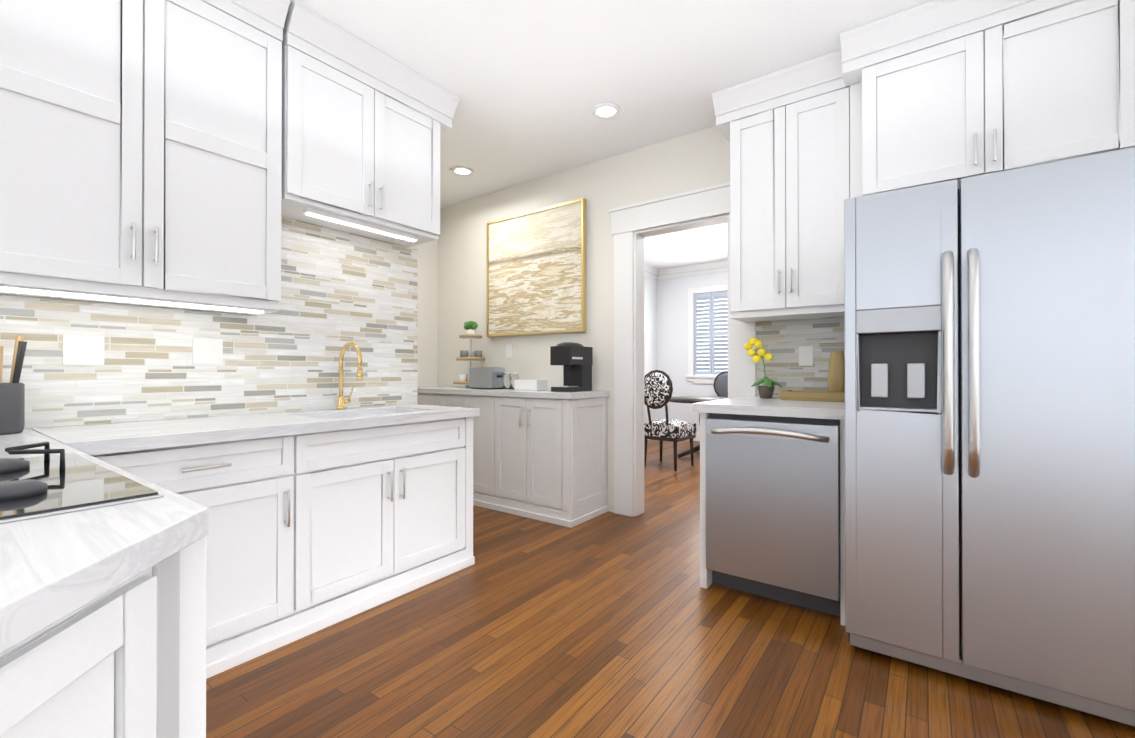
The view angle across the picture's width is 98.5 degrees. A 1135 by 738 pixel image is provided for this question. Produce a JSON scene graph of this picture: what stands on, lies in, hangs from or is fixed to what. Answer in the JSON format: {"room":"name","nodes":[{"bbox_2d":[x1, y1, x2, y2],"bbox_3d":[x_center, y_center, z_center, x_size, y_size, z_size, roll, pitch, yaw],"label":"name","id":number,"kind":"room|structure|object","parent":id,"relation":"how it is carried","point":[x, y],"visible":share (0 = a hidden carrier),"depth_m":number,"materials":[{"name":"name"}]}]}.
{"room":"kitchen","nodes":[
{"label":"kitchen","id":0,"kind":"room"},
{"bbox_2d":[0,217,419,428],"bbox_3d":[-2.565,-0.289,1.230,0.120,2.820,5.120,0,0,36],"label":"wall","id":1,"kind":"structure","parent":0,"point":[415,246],"depth_m":3.24,"materials":[{"name":"white paint"}]},
{"bbox_2d":[0,217,417,428],"bbox_3d":[-1.738,-0.288,2.247,0.013,1.028,2.499,0,0,36],"label":"backsplash","id":2,"kind":"structure","parent":1,"relation":"attached to","point":[86,363],"depth_m":2.43,"materials":[{"name":"tile"}]},
{"bbox_2d":[0,0,459,314],"bbox_3d":[-1.721,-0.978,1.944,0.406,1.434,3.005,0,0,36],"label":"upper cabinet","id":3,"kind":"object","parent":1,"relation":"attached to","point":[183,154],"visible":1,"depth_m":2.00,"materials":[{"name":"white wood"}]},
{"bbox_2d":[420,240,435,386],"bbox_3d":[-1.837,-0.274,4.599,0.120,2.820,1.420,0,0,36],"label":"wall","id":4,"kind":"structure","parent":0,"point":[428,249],"depth_m":5.04,"materials":[{"name":"white paint"}]},
{"bbox_2d":[289,0,931,268],"bbox_3d":[0.514,-1.733,2.466,6.600,0.080,10.900,0,0,36],"label":"ceiling","id":5,"kind":"structure","parent":0,"point":[530,84],"depth_m":2.70,"materials":[{"name":"white paint"}]},
{"bbox_2d":[451,166,473,175],"bbox_3d":[-0.893,-1.679,4.151,0.190,0.011,0.190,0,0,36],"label":"recessed light","id":6,"kind":"object","parent":5,"relation":"in","point":[461,170],"visible":0.96,"depth_m":4.14,"materials":[{"name":"white plastic"}]},
{"bbox_2d":[591,102,620,118],"bbox_3d":[0.251,-1.683,3.191,0.190,0.011,0.190,0,0,36],"label":"recessed light","id":7,"kind":"object","parent":5,"relation":"in","point":[607,110],"visible":1,"depth_m":3.19,"materials":[{"name":"white plastic"}]},
{"bbox_2d":[436,126,835,511],"bbox_3d":[1.112,-0.279,3.397,6.300,2.820,0.120,0,0,36],"label":"wall","id":8,"kind":"structure","parent":0,"point":[452,268],"depth_m":4.09,"materials":[{"name":"white paint"}]},
{"bbox_2d":[506,345,512,357],"bbox_3d":[-0.540,-0.164,4.525,0.080,0.120,0.007,0,0,36],"label":"outlet","id":9,"kind":"object","parent":8,"relation":"attached to","point":[509,351],"visible":1,"depth_m":4.52,"materials":[{"name":"white plastic"}]},
{"bbox_2d":[486,198,585,336],"bbox_3d":[-0.307,-0.850,4.331,1.110,1.090,0.048,0,0,36],"label":"framed artwork","id":10,"kind":"object","parent":8,"relation":"attached to","point":[536,274],"visible":1,"depth_m":4.28,"materials":[{"name":"fabric"}]},
{"bbox_2d":[609,182,755,516],"bbox_3d":[0.841,-0.066,3.584,1.150,2.395,0.178,0,0,36],"label":"door frame","id":11,"kind":"structure","parent":8,"relation":"attached to","point":[696,208],"depth_m":3.76,"materials":[{"name":"white wood"}]},
{"bbox_2d":[712,51,843,321],"bbox_3d":[1.317,-1.000,2.913,0.796,1.379,0.384,0,0,36],"label":"upper cabinet","id":12,"kind":"object","parent":8,"relation":"attached to","point":[787,218],"depth_m":2.81,"materials":[{"name":"white wood"}]},
{"bbox_2d":[756,317,844,396],"bbox_3d":[1.493,-0.065,3.034,0.653,0.488,0.014,0,0,36],"label":"backsplash","id":13,"kind":"structure","parent":8,"relation":"attached to","point":[800,350],"depth_m":3.06,"materials":[{"name":"tile"}]},
{"bbox_2d":[836,0,1134,203],"bbox_3d":[1.946,-1.283,2.367,1.038,0.819,0.524,0,0,36],"label":"upper cabinet","id":14,"kind":"object","parent":8,"relation":"attached to","point":[933,92],"depth_m":2.20,"materials":[{"name":"white wood"}]},
{"bbox_2d":[206,439,1134,737],"bbox_3d":[0.514,1.152,2.453,6.600,0.050,10.900,0,0,36],"label":"floor","id":15,"kind":"structure","parent":0,"point":[608,625],"depth_m":1.85,"materials":[{"name":"brown wood"}]},
{"bbox_2d":[0,428,207,737],"bbox_3d":[-1.330,0.671,0.864,2.288,0.902,0.754,0,0,36],"label":"base cabinet","id":16,"kind":"object","parent":15,"relation":"on","point":[103,622],"visible":0.96,"depth_m":0.40,"materials":[{"name":"wood"}]},
{"bbox_2d":[0,336,26,434],"bbox_3d":[-1.963,0.052,1.680,0.152,0.340,0.135,0,0,36],"label":"utensil crock","id":17,"kind":"object","parent":16,"relation":"on","point":[12,406],"visible":1,"depth_m":1.68,"materials":[{"name":"grey ceramic"}]},
{"bbox_2d":[0,441,163,522],"bbox_3d":[-1.129,0.193,0.825,0.687,0.051,0.537,0,0,36],"label":"cooktop","id":18,"kind":"object","parent":16,"relation":"in","point":[47,484],"visible":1,"depth_m":0.86,"materials":[{"name":"black glass"}]},
{"bbox_2d":[31,404,478,678],"bbox_3d":[-1.268,0.677,2.338,0.654,0.902,1.697,0,0,36],"label":"base cabinet","id":19,"kind":"object","parent":15,"relation":"on","point":[318,520],"visible":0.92,"depth_m":2.08,"materials":[{"name":"white wood"}]},
{"bbox_2d":[336,342,362,409],"bbox_3d":[-1.193,0.039,2.710,0.233,0.376,0.087,0,0,36],"label":"faucet","id":20,"kind":"object","parent":19,"relation":"on","point":[342,401],"visible":1,"depth_m":2.73,"materials":[{"name":"gold metal"}]},
{"bbox_2d":[417,386,436,405],"bbox_3d":[-1.261,0.658,4.726,0.646,0.962,0.522,0,0,36],"label":"base cabinet","id":21,"kind":"object","parent":15,"relation":"on","point":[426,395],"depth_m":4.45,"materials":[{"name":"white wood"}]},
{"bbox_2d":[437,386,512,509],"bbox_3d":[-0.726,0.656,4.335,0.680,0.962,0.522,0,0,36],"label":"base cabinet","id":22,"kind":"object","parent":15,"relation":"on","point":[451,396],"depth_m":4.05,"materials":[{"name":"white wood"}]},
{"bbox_2d":[453,321,484,387],"bbox_3d":[-0.907,-0.137,4.582,0.326,0.624,0.326,0,0,36],"label":"tiered stand","id":23,"kind":"object","parent":22,"relation":"on","point":[471,355],"visible":0.92,"depth_m":4.53,"materials":[{"name":"brown wood"}]},
{"bbox_2d":[469,367,505,388],"bbox_3d":[-0.698,0.080,4.292,0.300,0.187,0.170,0,0,36],"label":"toaster","id":24,"kind":"object","parent":22,"relation":"on","point":[486,378],"visible":0.96,"depth_m":4.22,"materials":[{"name":"silver metal"}]},
{"bbox_2d":[493,389,608,527],"bbox_3d":[-0.137,0.654,3.904,0.780,0.962,0.522,0,0,36],"label":"base cabinet","id":25,"kind":"object","parent":15,"relation":"on","point":[540,455],"depth_m":3.70,"materials":[{"name":"white wood"}]},
{"bbox_2d":[503,372,518,388],"bbox_3d":[-0.486,0.101,4.217,0.164,0.145,0.074,0,0,36],"label":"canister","id":26,"kind":"object","parent":25,"relation":"on","point":[508,380],"visible":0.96,"depth_m":4.21,"materials":[{"name":"white ceramic"}]},
{"bbox_2d":[514,379,546,390],"bbox_3d":[-0.301,0.130,4.020,0.240,0.085,0.140,0,0,36],"label":"box","id":27,"kind":"object","parent":25,"relation":"on","point":[529,384],"visible":1,"depth_m":3.96,"materials":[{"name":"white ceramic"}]},
{"bbox_2d":[550,342,592,391],"bbox_3d":[0.033,-0.018,3.800,0.196,0.380,0.308,0,0,36],"label":"coffee maker","id":28,"kind":"object","parent":25,"relation":"on","point":[574,359],"visible":1,"depth_m":3.74,"materials":[{"name":"grey plastic"}]},
{"bbox_2d":[644,370,695,470],"bbox_3d":[1.152,0.575,5.707,0.480,1.134,0.577,0,0,40],"label":"dining chair","id":29,"kind":"object","parent":15,"relation":"on","point":[658,388],"visible":0.96,"depth_m":5.53,"materials":[{"name":"fabric"}]},
{"bbox_2d":[669,396,727,456],"bbox_3d":[1.848,0.766,6.398,1.100,0.764,1.100,0,0,36],"label":"dining table","id":30,"kind":"object","parent":15,"relation":"on","point":[688,399],"visible":0.31,"depth_m":6.34,"materials":[{"name":"brown wood"}]},
{"bbox_2d":[699,371,727,425],"bbox_3d":[2.256,0.589,7.126,0.480,1.119,0.577,0,0,36],"label":"dining chair","id":31,"kind":"object","parent":15,"relation":"on","point":[720,384],"visible":0.25,"depth_m":7.33,"materials":[{"name":"grey fabric"}]},
{"bbox_2d":[693,396,844,625],"bbox_3d":[1.179,0.653,2.647,0.709,0.951,0.962,0,0,36],"label":"dishwasher","id":32,"kind":"object","parent":15,"relation":"on","point":[772,497],"visible":0.75,"depth_m":2.30,"materials":[{"name":"silver metal"}]},
{"bbox_2d":[744,337,782,397],"bbox_3d":[1.207,-0.009,3.010,0.222,0.375,0.176,0,0,36],"label":"orchid","id":33,"kind":"object","parent":32,"relation":"on","point":[766,390],"visible":1,"depth_m":2.98,"materials":[{"name":"yellow plant"}]},
{"bbox_2d":[778,351,844,401],"bbox_3d":[1.435,0.037,2.820,0.348,0.280,0.277,0,0,36],"label":"cutting board","id":34,"kind":"object","parent":32,"relation":"on","point":[836,382],"visible":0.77,"depth_m":2.77,"materials":[{"name":"brown wood"}]},
{"bbox_2d":[844,147,1134,726],"bbox_3d":[1.713,0.228,2.002,0.910,1.793,1.021,0,0,36],"label":"fridge","id":35,"kind":"object","parent":15,"relation":"on","point":[989,319],"visible":1,"depth_m":1.64,"materials":[{"name":"silver metal"}]},
{"bbox_2d":[644,271,727,431],"bbox_3d":[1.212,-0.279,3.414,5.440,2.820,0.015,0,0,36],"label":"wall","id":36,"kind":"structure","parent":0,"point":[666,325],"depth_m":3.68,"materials":[{"name":"white paint"}]},
{"bbox_2d":[644,264,658,439],"bbox_3d":[0.312,-0.265,6.552,0.043,2.820,3.990,0,0,36],"label":"trim","id":37,"kind":"structure","parent":36,"relation":"attached to","point":[652,272],"depth_m":8.00,"materials":[{"name":"white wood"}]},
{"bbox_2d":[659,260,727,440],"bbox_3d":[3.600,-0.265,6.681,5.206,2.820,0.048,0,0,36],"label":"trim","id":38,"kind":"structure","parent":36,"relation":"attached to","point":[688,270],"depth_m":7.84,"materials":[{"name":"white wood"}]},
{"bbox_2d":[694,291,727,374],"bbox_3d":[2.295,-0.555,7.727,0.580,1.310,0.095,0,0,36],"label":"window shutters","id":39,"kind":"object","parent":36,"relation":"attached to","point":[710,333],"visible":0.9,"depth_m":7.70,"materials":[{"name":"grey wood"}]}
]}

